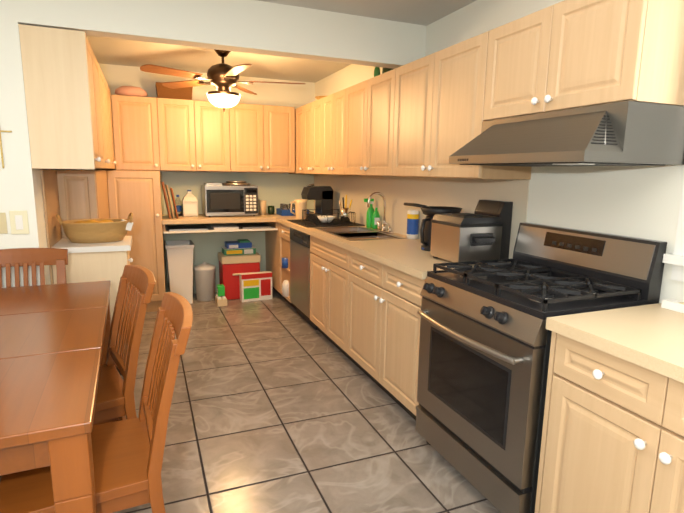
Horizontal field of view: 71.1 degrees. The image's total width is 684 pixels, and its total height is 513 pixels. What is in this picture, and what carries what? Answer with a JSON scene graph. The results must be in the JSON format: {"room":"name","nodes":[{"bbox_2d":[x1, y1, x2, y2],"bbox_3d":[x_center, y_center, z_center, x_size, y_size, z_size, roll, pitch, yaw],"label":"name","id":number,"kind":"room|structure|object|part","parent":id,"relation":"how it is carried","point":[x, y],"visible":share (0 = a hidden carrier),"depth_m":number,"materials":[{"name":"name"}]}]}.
{"room":"kitchen","nodes":[
{"label":"kitchen","id":0,"kind":"room"},
{"bbox_2d":[0,0,50,287],"bbox_3d":[-2.927,-0.267,2.301,2.530,2.420,0.230,-3,11,-22],"label":"wall","id":1,"kind":"structure","parent":0,"point":[20,184],"depth_m":2.60,"materials":[{"name":"white paint"}]},
{"bbox_2d":[0,213,7,233],"bbox_3d":[-1.876,-0.182,2.615,0.073,0.115,0.012,-3,11,-22],"label":"switch plate","id":2,"kind":"object","parent":1,"relation":"attached to","point":[3,224],"depth_m":2.63,"materials":[{"name":"beige plastic"}]},
{"bbox_2d":[0,130,11,167],"bbox_3d":[-1.826,-0.613,2.561,0.110,0.275,0.006,-3,11,-22],"label":"cross","id":3,"kind":"object","parent":1,"relation":"attached to","point":[1,149],"visible":1,"depth_m":2.56,"materials":[{"name":"brown wood"}]},
{"bbox_2d":[9,211,28,233],"bbox_3d":[-1.788,-0.189,2.653,0.085,0.130,0.009,-3,11,-22],"label":"switch plate","id":4,"kind":"object","parent":1,"relation":"attached to","point":[19,224],"depth_m":2.65,"materials":[{"name":"beige plastic"}]},
{"bbox_2d":[40,169,82,282],"bbox_3d":[-2.280,-0.528,3.852,0.150,2.420,2.200,-3,11,-22],"label":"wall","id":5,"kind":"structure","parent":0,"point":[42,192],"depth_m":3.08,"materials":[{"name":"white paint"}]},
{"bbox_2d":[18,24,101,168],"bbox_3d":[-1.640,-0.897,2.827,0.309,0.740,0.428,-3,11,-22],"label":"upper cabinet","id":6,"kind":"object","parent":5,"relation":"attached to","point":[68,102],"depth_m":2.64,"materials":[{"name":"brown wood"}]},
{"bbox_2d":[94,55,109,168],"bbox_3d":[-1.878,-1.002,3.405,0.309,0.740,0.840,-3,11,-22],"label":"upper cabinet","id":7,"kind":"object","parent":5,"relation":"attached to","point":[101,80],"depth_m":3.60,"materials":[{"name":"brown wood"}]},
{"bbox_2d":[106,82,115,168],"bbox_3d":[-2.191,-1.140,4.165,0.309,0.740,0.827,-3,11,-22],"label":"upper cabinet","id":8,"kind":"object","parent":5,"relation":"attached to","point":[108,98],"depth_m":4.30,"materials":[{"name":"brown wood"}]},
{"bbox_2d":[83,63,314,173],"bbox_3d":[-1.577,-0.785,5.384,2.620,2.420,0.150,-3,11,-22],"label":"wall","id":9,"kind":"structure","parent":0,"point":[272,94],"depth_m":5.29,"materials":[{"name":"white paint"}]},
{"bbox_2d":[111,94,162,170],"bbox_3d":[-2.075,-1.230,4.835,0.408,0.710,0.329,-3,11,-22],"label":"upper cabinet","id":10,"kind":"object","parent":9,"relation":"attached to","point":[157,134],"depth_m":4.69,"materials":[{"name":"brown wood"}]},
{"bbox_2d":[115,86,147,96],"bbox_3d":[-2.091,-1.633,4.749,0.300,0.110,0.195,-3,11,-22],"label":"bundle","id":11,"kind":"object","parent":10,"relation":"on","point":[130,91],"visible":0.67,"depth_m":4.68,"materials":[{"name":"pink fabric"}]},
{"bbox_2d":[155,82,192,99],"bbox_3d":[-1.716,-1.673,4.897,0.350,0.150,0.230,-3,11,-22],"label":"basket","id":12,"kind":"object","parent":10,"relation":"on","point":[162,91],"visible":0.57,"depth_m":4.80,"materials":[{"name":"wicker"}]},
{"bbox_2d":[159,98,230,171],"bbox_3d":[-1.562,-1.258,5.041,0.700,0.710,0.329,-3,11,-22],"label":"upper cabinet","id":13,"kind":"object","parent":9,"relation":"attached to","point":[195,135],"depth_m":4.89,"materials":[{"name":"brown wood"}]},
{"bbox_2d":[231,103,294,172],"bbox_3d":[-0.907,-1.293,5.304,0.713,0.710,0.329,-3,11,-22],"label":"upper cabinet","id":14,"kind":"object","parent":9,"relation":"attached to","point":[262,136],"depth_m":5.15,"materials":[{"name":"brown wood"}]},
{"bbox_2d":[16,0,426,68],"bbox_3d":[-0.575,-1.438,3.002,2.470,0.280,0.130,-3,11,-22],"label":"ceiling beam","id":15,"kind":"structure","parent":0,"point":[262,27],"depth_m":2.93,"materials":[{"name":"white paint"}]},
{"bbox_2d":[0,288,500,512],"bbox_3d":[-1.226,1.166,1.578,5.300,0.100,8.000,-3,11,-22],"label":"floor","id":16,"kind":"structure","parent":0,"point":[279,404],"depth_m":2.60,"materials":[{"name":"tile"}]},
{"bbox_2d":[0,248,67,287],"bbox_3d":[-1.687,0.466,2.495,0.454,0.948,0.571,-3,11,-22],"label":"chair","id":17,"kind":"object","parent":16,"relation":"on","point":[25,258],"visible":0.31,"depth_m":2.65,"materials":[{"name":"brown wood"}]},
{"bbox_2d":[0,280,110,512],"bbox_3d":[-1.433,0.678,1.850,0.975,0.760,1.715,-3,11,-24],"label":"dining table","id":18,"kind":"object","parent":16,"relation":"on","point":[54,339],"visible":0.96,"depth_m":1.44,"materials":[{"name":"brown wood"}]},
{"bbox_2d":[52,170,111,239],"bbox_3d":[-2.084,-0.017,3.970,0.248,1.380,1.100,-3,11,-22],"label":"base cabinet","id":19,"kind":"object","parent":16,"relation":"on","point":[92,194],"depth_m":3.39,"materials":[{"name":"brown wood"}]},
{"bbox_2d":[51,236,132,374],"bbox_3d":[-1.679,0.343,3.325,0.458,0.905,0.499,-3,11,-22],"label":"base cabinet","id":20,"kind":"object","parent":16,"relation":"on","point":[93,262],"visible":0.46,"depth_m":3.07,"materials":[{"name":"beige wood"}]},
{"bbox_2d":[56,212,132,242],"bbox_3d":[-1.663,-0.199,3.245,0.462,0.188,0.301,-3,11,-22],"label":"bread basket","id":21,"kind":"object","parent":20,"relation":"on","point":[94,230],"visible":1,"depth_m":3.15,"materials":[{"name":"wicker"}]},
{"bbox_2d":[0,292,192,512],"bbox_3d":[-0.780,0.641,1.579,0.571,0.948,0.454,-4,11,-26],"label":"chair","id":22,"kind":"object","parent":16,"relation":"on","point":[128,454],"visible":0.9,"depth_m":1.47,"materials":[{"name":"brown wood"}]},
{"bbox_2d":[93,265,154,424],"bbox_3d":[-1.108,0.550,2.070,0.571,0.948,0.454,-6,12,-35],"label":"chair","id":23,"kind":"object","parent":16,"relation":"on","point":[115,400],"visible":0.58,"depth_m":2.05,"materials":[{"name":"brown wood"}]},
{"bbox_2d":[108,170,165,311],"bbox_3d":[-2.072,-0.174,4.867,0.458,1.380,0.619,-3,11,-22],"label":"base cabinet","id":24,"kind":"object","parent":16,"relation":"on","point":[138,192],"depth_m":4.57,"materials":[{"name":"brown wood"}]},
{"bbox_2d":[164,240,193,303],"bbox_3d":[-1.727,0.167,5.106,0.280,0.635,0.370,-3,11,-22],"label":"trash bin","id":25,"kind":"object","parent":16,"relation":"on","point":[179,255],"visible":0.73,"depth_m":4.95,"materials":[{"name":"white plastic"}]},
{"bbox_2d":[193,262,215,300],"bbox_3d":[-1.492,0.264,5.220,0.232,0.412,0.232,-3,11,-22],"label":"bin","id":26,"kind":"object","parent":16,"relation":"on","point":[204,272],"visible":1,"depth_m":5.14,"materials":[{"name":"white plastic"}]},
{"bbox_2d":[215,284,226,306],"bbox_3d":[-1.278,0.404,5.054,0.100,0.200,0.200,-3,11,-22],"label":"toy","id":27,"kind":"object","parent":16,"relation":"on","point":[220,299],"visible":1,"depth_m":4.99,"materials":[{"name":"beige plastic"}]},
{"bbox_2d":[218,252,260,299],"bbox_3d":[-1.151,0.205,5.377,0.425,0.484,0.330,-3,11,-22],"label":"cooler","id":28,"kind":"object","parent":16,"relation":"on","point":[231,267],"visible":0.62,"depth_m":5.22,"materials":[{"name":"red plastic"},{"name":"cream plastic"}]},
{"bbox_2d":[221,239,255,255],"bbox_3d":[-1.149,-0.108,5.321,0.350,0.148,0.220,-3,11,-22],"label":"storage boxes","id":29,"kind":"object","parent":28,"relation":"on","point":[242,247],"visible":1,"depth_m":5.24,"materials":[{"name":"green"}]},
{"bbox_2d":[239,271,271,301],"bbox_3d":[-0.939,0.327,5.234,0.340,0.300,0.091,-4,11,-26],"label":"appliance box","id":30,"kind":"object","parent":16,"relation":"on","point":[255,286],"visible":1,"depth_m":5.19,"materials":[{"name":"white cardboard"}]},
{"bbox_2d":[264,220,275,290],"bbox_3d":[-0.509,-0.004,5.515,0.617,0.870,0.669,-3,11,-22],"label":"base cabinet","id":31,"kind":"object","parent":16,"relation":"on","point":[269,225],"depth_m":5.42,"materials":[{"name":"brown wood"}]},
{"bbox_2d":[276,224,287,301],"bbox_3d":[-0.310,0.084,5.031,0.617,0.870,0.432,-3,11,-22],"label":"base cabinet","id":32,"kind":"object","parent":16,"relation":"on","point":[281,232],"depth_m":5.05,"materials":[{"name":"brown wood"}]},
{"bbox_2d":[288,228,307,321],"bbox_3d":[-0.121,0.167,4.573,0.617,0.870,0.618,-3,11,-22],"label":"dishwasher","id":33,"kind":"object","parent":16,"relation":"on","point":[297,242],"depth_m":4.48,"materials":[{"name":"grey metal"}]},
{"bbox_2d":[308,236,343,353],"bbox_3d":[0.157,0.290,3.898,0.617,0.870,0.862,-3,11,-22],"label":"base cabinet","id":34,"kind":"object","parent":16,"relation":"on","point":[325,261],"depth_m":3.79,"materials":[{"name":"brown wood"}]},
{"bbox_2d":[344,252,426,420],"bbox_3d":[0.508,0.444,3.047,0.617,0.870,1.005,-3,11,-22],"label":"base cabinet","id":35,"kind":"object","parent":16,"relation":"on","point":[352,294],"depth_m":2.88,"materials":[{"name":"brown wood"}]},
{"bbox_2d":[264,212,510,279],"bbox_3d":[0.029,-0.213,4.122,0.636,0.040,3.544,-3,11,-22],"label":"countertop","id":36,"kind":"structure","parent":35,"relation":"on","point":[407,256],"depth_m":3.10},
{"bbox_2d":[161,182,177,218],"bbox_3d":[-1.746,-0.574,4.853,0.142,0.357,0.280,-3,11,-22],"label":"cutting boards","id":37,"kind":"object","parent":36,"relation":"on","point":[169,199],"visible":0.98,"depth_m":4.75,"materials":[{"name":"brown wood"}]},
{"bbox_2d":[175,195,181,215],"bbox_3d":[-1.732,-0.540,5.063,0.069,0.222,0.067,-3,11,-22],"label":"water bottle","id":38,"kind":"object","parent":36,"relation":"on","point":[178,205],"visible":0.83,"depth_m":5.04,"materials":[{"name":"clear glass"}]},
{"bbox_2d":[182,190,197,216],"bbox_3d":[-1.610,-0.566,5.064,0.152,0.275,0.152,-3,11,-22],"label":"gallon jug","id":39,"kind":"object","parent":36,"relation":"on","point":[189,204],"visible":1,"depth_m":5.01,"materials":[{"name":"white plastic"}]},
{"bbox_2d":[201,185,257,216],"bbox_3d":[-1.222,-0.610,5.207,0.550,0.325,0.378,-3,11,-22],"label":"microwave","id":40,"kind":"object","parent":36,"relation":"on","point":[224,200],"visible":1,"depth_m":5.04,"materials":[{"name":"silver metal"}]},
{"bbox_2d":[204,181,250,185],"bbox_3d":[-1.228,-0.792,5.170,0.490,0.044,0.320,-3,11,-22],"label":"tins","id":41,"kind":"object","parent":40,"relation":"on","point":[236,183],"visible":1,"depth_m":5.09,"materials":[{"name":"silver metal"}]},
{"bbox_2d":[259,200,265,214],"bbox_3d":[-0.882,-0.541,5.325,0.086,0.160,0.085,-3,11,-22],"label":"tumbler","id":42,"kind":"object","parent":36,"relation":"on","point":[262,206],"visible":1,"depth_m":5.30,"materials":[{"name":"beige plastic"}]},
{"bbox_2d":[268,206,274,214],"bbox_3d":[-0.801,-0.526,5.433,0.080,0.095,0.108,-3,11,-22],"label":"mug","id":43,"kind":"object","parent":36,"relation":"on","point":[271,210],"visible":1,"depth_m":5.41,"materials":[{"name":"green ceramic"}]},
{"bbox_2d":[276,203,308,215],"bbox_3d":[-0.560,-0.537,5.436,0.320,0.124,0.240,-3,11,-22],"label":"crate","id":44,"kind":"object","parent":36,"relation":"on","point":[283,210],"visible":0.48,"depth_m":5.32,"materials":[{"name":"blue plastic"}]},
{"bbox_2d":[290,199,306,219],"bbox_3d":[-0.445,-0.480,4.902,0.176,0.200,0.126,-3,11,-22],"label":"pitcher","id":45,"kind":"object","parent":36,"relation":"on","point":[300,205],"visible":0.94,"depth_m":4.87,"materials":[{"name":"beige plastic"}]},
{"bbox_2d":[301,184,332,218],"bbox_3d":[-0.262,-0.581,5.025,0.290,0.362,0.200,-3,11,-22],"label":"coffee brewer","id":46,"kind":"object","parent":36,"relation":"on","point":[322,196],"visible":0.73,"depth_m":4.95,"materials":[{"name":"black plastic"}]},
{"bbox_2d":[287,218,364,227],"bbox_3d":[-0.169,-0.326,4.599,0.560,0.008,0.650,-3,11,-22],"label":"drying mat","id":47,"kind":"object","parent":36,"relation":"on","point":[304,223],"visible":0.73,"depth_m":4.42,"materials":[{"name":"black"}]},
{"bbox_2d":[302,195,355,225],"bbox_3d":[-0.127,-0.447,4.502,0.384,0.265,0.428,-3,11,-22],"label":"dish rack","id":48,"kind":"object","parent":47,"relation":"on","point":[344,214],"visible":1,"depth_m":4.46,"materials":[{"name":"black metal"}]},
{"bbox_2d":[320,224,407,239],"bbox_3d":[0.115,-0.098,3.902,0.456,0.196,0.810,-3,11,-22],"label":"sink","id":49,"kind":"object","parent":36,"relation":"in","point":[352,232],"depth_m":3.89,"materials":[{"name":"metal"}]},
{"bbox_2d":[364,198,373,227],"bbox_3d":[0.244,-0.384,4.249,0.105,0.258,0.056,-3,11,-22],"label":"spray bottle","id":50,"kind":"object","parent":36,"relation":"on","point":[370,212],"visible":0.85,"depth_m":4.23,"materials":[{"name":"green plastic"}]},
{"bbox_2d":[372,208,379,228],"bbox_3d":[0.297,-0.332,4.165,0.072,0.185,0.046,-3,11,-22],"label":"dish soap","id":51,"kind":"object","parent":36,"relation":"on","point":[375,217],"visible":0.75,"depth_m":4.15,"materials":[{"name":"green plastic"}]},
{"bbox_2d":[364,192,391,231],"bbox_3d":[0.292,-0.368,3.948,0.185,0.325,0.260,-3,11,-22],"label":"faucet","id":52,"kind":"object","parent":36,"relation":"on","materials":[{"name":"silver metal"}]},
{"bbox_2d":[407,210,418,238],"bbox_3d":[0.530,-0.241,3.581,0.088,0.214,0.088,-3,11,-22],"label":"wipes canister","id":53,"kind":"object","parent":36,"relation":"on","point":[412,223],"visible":1,"depth_m":3.55,"materials":[{"name":"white plastic"}]},
{"bbox_2d":[420,215,433,250],"bbox_3d":[0.574,-0.154,3.056,0.220,0.225,0.170,-3,11,-22],"label":"kettle","id":54,"kind":"object","parent":36,"relation":"on","point":[425,232],"visible":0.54,"depth_m":3.01,"materials":[{"name":"black"}]},
{"bbox_2d":[404,202,461,215],"bbox_3d":[0.593,-0.309,3.108,0.264,0.061,0.437,-3,11,-22],"label":"skillet","id":55,"kind":"object","parent":54,"relation":"on","point":[430,210],"visible":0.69,"depth_m":2.98,"materials":[{"name":"black metal"}]},
{"bbox_2d":[430,200,512,261],"bbox_3d":[0.742,-0.143,2.688,0.364,0.336,0.329,-3,11,-22],"label":"fryer","id":56,"kind":"object","parent":36,"relation":"on","point":[483,232],"visible":0.83,"depth_m":2.61,"materials":[{"name":"silver metal"}]},
{"bbox_2d":[415,222,666,512],"bbox_3d":[0.784,0.463,2.169,0.703,1.145,0.756,-3,11,-22],"label":"stove","id":57,"kind":"object","parent":16,"relation":"on","point":[484,345],"visible":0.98,"depth_m":1.97,"materials":[{"name":"silver metal"}]},
{"bbox_2d":[535,331,683,512],"bbox_3d":[1.153,0.727,1.492,0.608,0.870,0.790,-3,11,-22],"label":"base cabinet","id":58,"kind":"object","parent":16,"relation":"on","point":[612,440],"depth_m":1.48,"materials":[{"name":"beige wood"}]},
{"bbox_2d":[546,299,683,386],"bbox_3d":[1.364,0.346,0.877,0.636,0.099,1.948,-3,11,-22],"label":"countertop","id":59,"kind":"structure","parent":58,"relation":"on","point":[651,336],"depth_m":1.51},
{"bbox_3d":[1.390,0.227,1.443,0.093,0.058,0.800,-3,11,-22],"label":"power strip","id":60,"kind":"part","parent":59,"relation":"part of","materials":[{"name":"white plastic"}]},
{"bbox_2d":[86,0,475,82],"bbox_3d":[-1.186,-1.316,1.144,5.300,0.100,8.000,-3,11,-22],"label":"ceiling","id":61,"kind":"structure","parent":0,"point":[114,51],"depth_m":4.26,"materials":[{"name":"white paint"}]},
{"bbox_2d":[140,49,305,111],"bbox_3d":[-0.981,-1.496,4.039,1.336,0.534,1.302,-3,11,-22],"label":"ceiling fan","id":62,"kind":"object","parent":61,"relation":"hanging from","point":[223,77],"visible":0.98,"depth_m":3.99,"materials":[{"name":"brown metal"}]},
{"bbox_2d":[315,0,683,302],"bbox_3d":[1.152,-0.217,2.389,0.150,2.420,7.850,-3,11,-22],"label":"wall","id":63,"kind":"structure","parent":0,"point":[643,202],"depth_m":2.24,"materials":[{"name":"white paint"}]},
{"bbox_2d":[293,107,300,173],"bbox_3d":[-0.304,-1.256,5.217,0.334,0.706,0.287,-3,11,-22],"label":"upper cabinet","id":64,"kind":"object","parent":63,"relation":"attached to","point":[298,110],"depth_m":5.21,"materials":[{"name":"brown wood"}]},
{"bbox_2d":[301,99,320,173],"bbox_3d":[-0.141,-1.184,4.822,0.334,0.706,0.580,-3,11,-22],"label":"upper cabinet","id":65,"kind":"object","parent":63,"relation":"attached to","point":[311,112],"depth_m":4.79,"materials":[{"name":"brown wood"}]},
{"bbox_2d":[321,89,344,174],"bbox_3d":[0.075,-1.089,4.298,0.334,0.706,0.569,-3,11,-22],"label":"upper cabinet","id":66,"kind":"object","parent":63,"relation":"attached to","point":[333,105],"depth_m":4.26,"materials":[{"name":"brown wood"}]},
{"bbox_2d":[341,70,392,175],"bbox_3d":[0.342,-0.971,3.651,0.334,0.706,0.851,-3,11,-22],"label":"upper cabinet","id":67,"kind":"object","parent":63,"relation":"attached to","point":[368,103],"depth_m":3.57,"materials":[{"name":"brown wood"}]},
{"bbox_2d":[374,67,379,76],"bbox_3d":[0.281,-1.475,3.836,0.052,0.220,0.052,-3,11,-22],"label":"bottle","id":68,"kind":"object","parent":67,"relation":"on","point":[376,71],"visible":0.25,"depth_m":3.81,"materials":[{"name":"green glass"}]},
{"bbox_2d":[382,68,392,73],"bbox_3d":[0.357,-1.392,3.630,0.110,0.130,0.107,-3,11,-22],"label":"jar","id":69,"kind":"object","parent":67,"relation":"on","point":[384,70],"visible":0.02,"depth_m":3.59,"materials":[{"name":"green glass"}]},
{"bbox_2d":[389,31,531,179],"bbox_3d":[0.676,-0.824,2.839,0.334,0.706,0.930,-3,11,-22],"label":"upper cabinet","id":70,"kind":"object","parent":63,"relation":"attached to","point":[427,116],"depth_m":2.69,"materials":[{"name":"brown wood"}]},
{"bbox_2d":[481,0,683,123],"bbox_3d":[1.002,-0.819,2.027,0.334,0.426,0.797,-3,11,-22],"label":"upper cabinet","id":71,"kind":"object","parent":63,"relation":"attached to","point":[566,54],"depth_m":1.80,"materials":[{"name":"brown wood"}]},
{"bbox_2d":[449,101,683,166],"bbox_3d":[0.908,-0.496,2.046,0.524,0.215,0.784,-3,11,-22],"label":"range hood","id":72,"kind":"object","parent":71,"relation":"attached to","point":[629,133],"visible":1,"depth_m":1.75,"materials":[{"name":"silver metal"}]},
{"bbox_2d":[662,181,683,281],"bbox_3d":[1.553,-0.449,1.297,0.194,1.265,1.105,-3,11,-22],"label":"window","id":73,"kind":"structure","parent":63,"relation":"in","point":[676,259],"depth_m":1.82,"materials":[{"name":"white"}]}
]}

